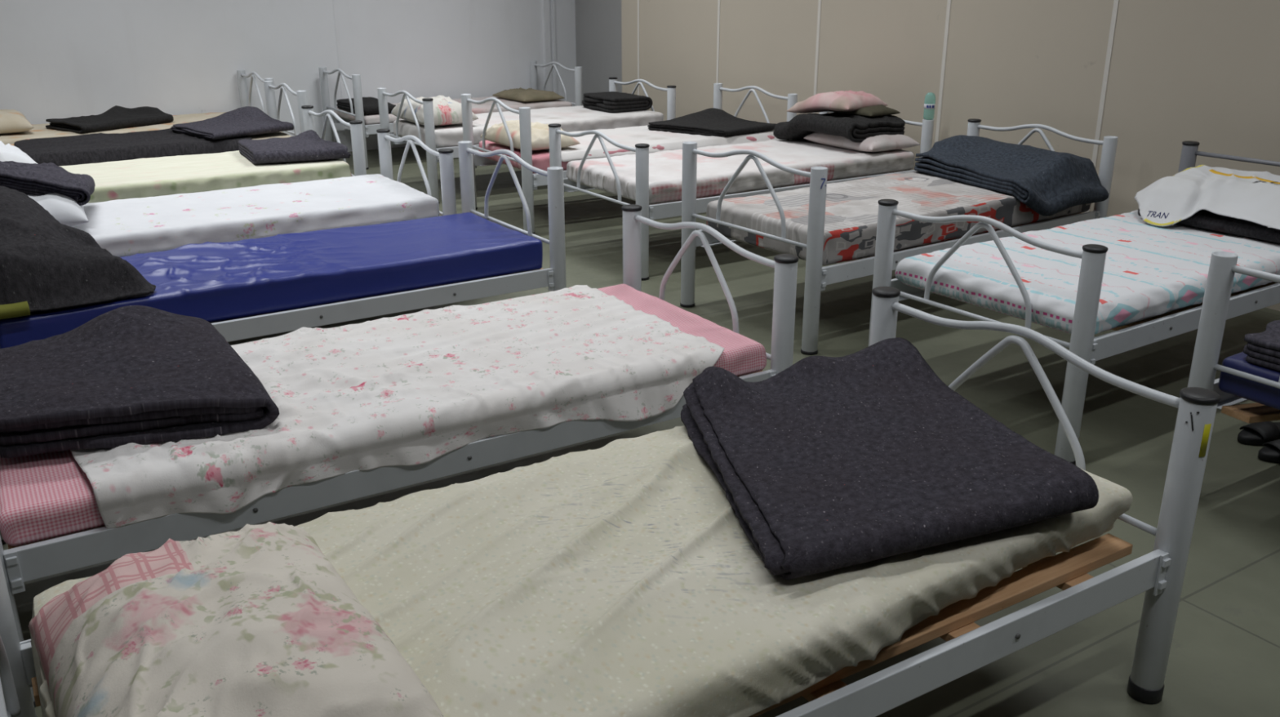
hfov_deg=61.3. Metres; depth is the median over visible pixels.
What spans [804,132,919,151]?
pillow
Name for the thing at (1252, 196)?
towel
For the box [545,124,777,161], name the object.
sheet
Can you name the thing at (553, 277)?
bed
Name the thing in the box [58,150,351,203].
mattress
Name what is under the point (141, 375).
blanket
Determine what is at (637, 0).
trim
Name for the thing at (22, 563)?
bed
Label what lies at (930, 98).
bottle
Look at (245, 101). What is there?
bed
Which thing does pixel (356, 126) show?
bed
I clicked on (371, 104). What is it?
blanket
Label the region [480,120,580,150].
pillow
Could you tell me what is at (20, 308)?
folded cloth
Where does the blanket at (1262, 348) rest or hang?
on the mattress at (1260, 393)
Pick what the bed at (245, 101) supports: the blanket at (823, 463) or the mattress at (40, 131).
the mattress at (40, 131)
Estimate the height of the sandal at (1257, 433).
0.066 m
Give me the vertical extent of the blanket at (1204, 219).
0.108 m
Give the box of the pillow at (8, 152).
[0,140,37,164]
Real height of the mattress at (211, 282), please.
0.152 m
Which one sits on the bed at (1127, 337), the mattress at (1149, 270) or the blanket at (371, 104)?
the mattress at (1149, 270)
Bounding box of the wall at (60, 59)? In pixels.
[0,0,576,151]
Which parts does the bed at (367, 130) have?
post, rail, rail, rail, arch rail, post, rail, post, rail, arch rail, post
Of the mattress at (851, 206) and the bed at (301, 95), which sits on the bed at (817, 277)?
the mattress at (851, 206)
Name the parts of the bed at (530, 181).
post, rail, rail, rail, arch rail, post, rail, post, arch rail, rail, post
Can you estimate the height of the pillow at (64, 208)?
0.172 m
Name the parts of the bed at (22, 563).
post, rail, post, arch rail, rail, rail, post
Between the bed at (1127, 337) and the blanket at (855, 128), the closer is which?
the bed at (1127, 337)
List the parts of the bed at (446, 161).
post, rail, arch rail, post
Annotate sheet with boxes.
[71,284,724,528]
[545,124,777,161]
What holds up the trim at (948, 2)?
attached to the wall partition at (1206, 73)
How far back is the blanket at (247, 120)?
7.56 m
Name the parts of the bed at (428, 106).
post, rail, rail, rail, arch rail, post, rail, post, rail, arch rail, post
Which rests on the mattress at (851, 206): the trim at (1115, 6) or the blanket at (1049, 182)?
the blanket at (1049, 182)
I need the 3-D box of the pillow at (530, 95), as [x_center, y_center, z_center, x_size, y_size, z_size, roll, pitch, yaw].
[-1.009,-2.382,9.726,0.420,0.097,0.600,-14,24,-33]
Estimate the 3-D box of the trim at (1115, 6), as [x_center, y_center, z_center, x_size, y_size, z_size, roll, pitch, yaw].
[2.390,-2.125,5.301,0.004,3.400,0.026,-12,23,-31]
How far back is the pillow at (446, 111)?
7.47 m
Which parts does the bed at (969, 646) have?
arch rail, post, rail, post, rail, arch rail, rail, rail, post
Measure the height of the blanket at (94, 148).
0.166 m
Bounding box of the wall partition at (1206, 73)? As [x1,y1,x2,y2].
[621,0,1279,311]
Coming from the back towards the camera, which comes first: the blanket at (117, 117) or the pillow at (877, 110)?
the blanket at (117, 117)
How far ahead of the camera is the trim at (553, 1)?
10.29 m
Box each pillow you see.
[0,109,34,133]
[0,140,37,164]
[28,191,88,226]
[28,521,444,716]
[391,95,479,125]
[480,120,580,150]
[492,87,564,102]
[786,89,887,113]
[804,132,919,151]
[828,104,900,116]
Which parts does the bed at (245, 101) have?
post, rail, arch rail, post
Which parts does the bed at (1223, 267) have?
post, rail, rail, rail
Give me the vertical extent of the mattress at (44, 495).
0.090 m
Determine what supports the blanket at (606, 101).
on the mattress at (571, 118)
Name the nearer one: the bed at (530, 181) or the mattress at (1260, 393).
the mattress at (1260, 393)
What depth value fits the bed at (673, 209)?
5.64 m
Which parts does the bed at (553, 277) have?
rail, post, rail, arch rail, rail, post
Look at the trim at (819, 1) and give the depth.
7.28 m
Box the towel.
[1134,164,1279,229]
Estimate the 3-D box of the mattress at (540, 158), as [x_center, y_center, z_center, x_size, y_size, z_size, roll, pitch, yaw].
[-0.046,-1.431,7.223,1.920,0.108,0.836,-12,23,-30]
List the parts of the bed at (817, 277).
post, rail, rail, arch rail, rail, post, rail, post, arch rail, rail, post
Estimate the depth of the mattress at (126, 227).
4.96 m
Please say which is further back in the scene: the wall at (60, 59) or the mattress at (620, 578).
the wall at (60, 59)
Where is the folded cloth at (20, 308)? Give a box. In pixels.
[0,301,30,319]
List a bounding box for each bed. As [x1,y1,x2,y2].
[0,204,799,707]
[0,286,1220,716]
[211,140,566,342]
[236,70,276,112]
[263,80,307,135]
[301,105,366,176]
[318,60,582,169]
[376,128,456,215]
[377,76,675,203]
[461,83,797,234]
[547,111,933,280]
[680,118,1118,355]
[868,140,1279,464]
[1187,251,1279,422]
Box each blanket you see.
[0,160,95,205]
[0,186,155,311]
[0,305,279,457]
[13,128,251,166]
[45,105,173,133]
[170,106,293,139]
[237,129,351,164]
[336,97,395,115]
[582,91,652,112]
[647,107,776,136]
[680,337,1098,579]
[773,111,905,142]
[914,134,1108,216]
[1137,208,1279,243]
[1243,320,1279,370]
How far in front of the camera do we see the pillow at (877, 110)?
6.47 m
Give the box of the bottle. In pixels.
[923,92,935,119]
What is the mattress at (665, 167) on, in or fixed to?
on the bed at (673, 209)
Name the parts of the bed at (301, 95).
post, rail, arch rail, rail, post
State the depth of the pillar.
10.09 m
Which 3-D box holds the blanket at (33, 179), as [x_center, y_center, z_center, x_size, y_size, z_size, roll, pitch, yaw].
[-2.624,-0.749,4.635,0.570,0.229,0.638,-12,23,-31]
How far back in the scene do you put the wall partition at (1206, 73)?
6.00 m
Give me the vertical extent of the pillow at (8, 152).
0.210 m
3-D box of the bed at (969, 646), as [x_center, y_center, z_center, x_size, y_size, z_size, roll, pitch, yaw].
[-0.011,0.455,2.065,2.153,0.726,0.939,-12,23,-30]
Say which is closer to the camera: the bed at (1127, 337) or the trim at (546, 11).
the bed at (1127, 337)
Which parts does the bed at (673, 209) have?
post, rail, rail, rail, arch rail, post, rail, rail, post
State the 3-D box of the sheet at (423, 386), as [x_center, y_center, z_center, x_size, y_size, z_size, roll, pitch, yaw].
[-0.682,0.066,3.016,1.742,0.168,0.871,-12,23,-30]
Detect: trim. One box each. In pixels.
[542,0,551,91]
[551,0,557,93]
[637,0,639,95]
[715,0,719,83]
[812,0,821,113]
[934,0,951,142]
[1084,0,1119,212]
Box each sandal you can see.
[1237,421,1279,445]
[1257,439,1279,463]
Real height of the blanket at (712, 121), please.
0.103 m
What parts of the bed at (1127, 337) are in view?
post, rail, arch rail, rail, rail, post, rail, post, rail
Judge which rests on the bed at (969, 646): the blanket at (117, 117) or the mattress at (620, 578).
the mattress at (620, 578)
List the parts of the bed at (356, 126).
post, rail, arch rail, post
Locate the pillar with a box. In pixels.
[574,0,622,100]
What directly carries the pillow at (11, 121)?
on the mattress at (40, 131)
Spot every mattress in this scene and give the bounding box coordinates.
[0,111,226,144]
[0,212,542,348]
[0,284,766,546]
[4,131,292,146]
[30,425,1133,716]
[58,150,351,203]
[73,173,439,257]
[333,96,572,124]
[393,105,663,148]
[478,135,774,173]
[566,137,914,204]
[706,170,1090,265]
[894,209,1279,333]
[1218,351,1279,409]
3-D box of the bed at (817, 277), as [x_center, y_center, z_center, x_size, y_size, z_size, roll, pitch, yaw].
[1.275,-0.702,5.212,2.062,0.785,0.896,-14,24,-33]
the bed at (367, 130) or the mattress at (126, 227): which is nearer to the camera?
the mattress at (126, 227)
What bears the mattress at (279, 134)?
on the bed at (301, 95)
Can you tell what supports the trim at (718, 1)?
attached to the wall partition at (1206, 73)
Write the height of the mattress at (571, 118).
0.122 m
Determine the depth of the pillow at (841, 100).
6.55 m
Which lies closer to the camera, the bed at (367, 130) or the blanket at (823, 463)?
the blanket at (823, 463)
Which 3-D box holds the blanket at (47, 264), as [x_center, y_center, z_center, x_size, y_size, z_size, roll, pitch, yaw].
[-2.112,-0.430,3.856,0.560,0.318,0.843,-13,23,-31]
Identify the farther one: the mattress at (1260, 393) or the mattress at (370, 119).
the mattress at (370, 119)
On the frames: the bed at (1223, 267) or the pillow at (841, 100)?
the bed at (1223, 267)
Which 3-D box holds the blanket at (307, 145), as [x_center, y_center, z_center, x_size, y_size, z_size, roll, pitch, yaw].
[-2.044,-1.231,6.263,0.513,0.107,0.675,-13,23,-31]
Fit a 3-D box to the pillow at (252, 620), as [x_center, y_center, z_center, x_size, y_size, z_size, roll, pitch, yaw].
[-0.611,0.428,1.582,0.481,0.174,0.713,-12,23,-30]
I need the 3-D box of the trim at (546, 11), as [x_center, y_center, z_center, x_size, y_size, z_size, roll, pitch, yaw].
[-0.882,-3.786,9.966,0.060,3.400,0.030,-12,23,-31]

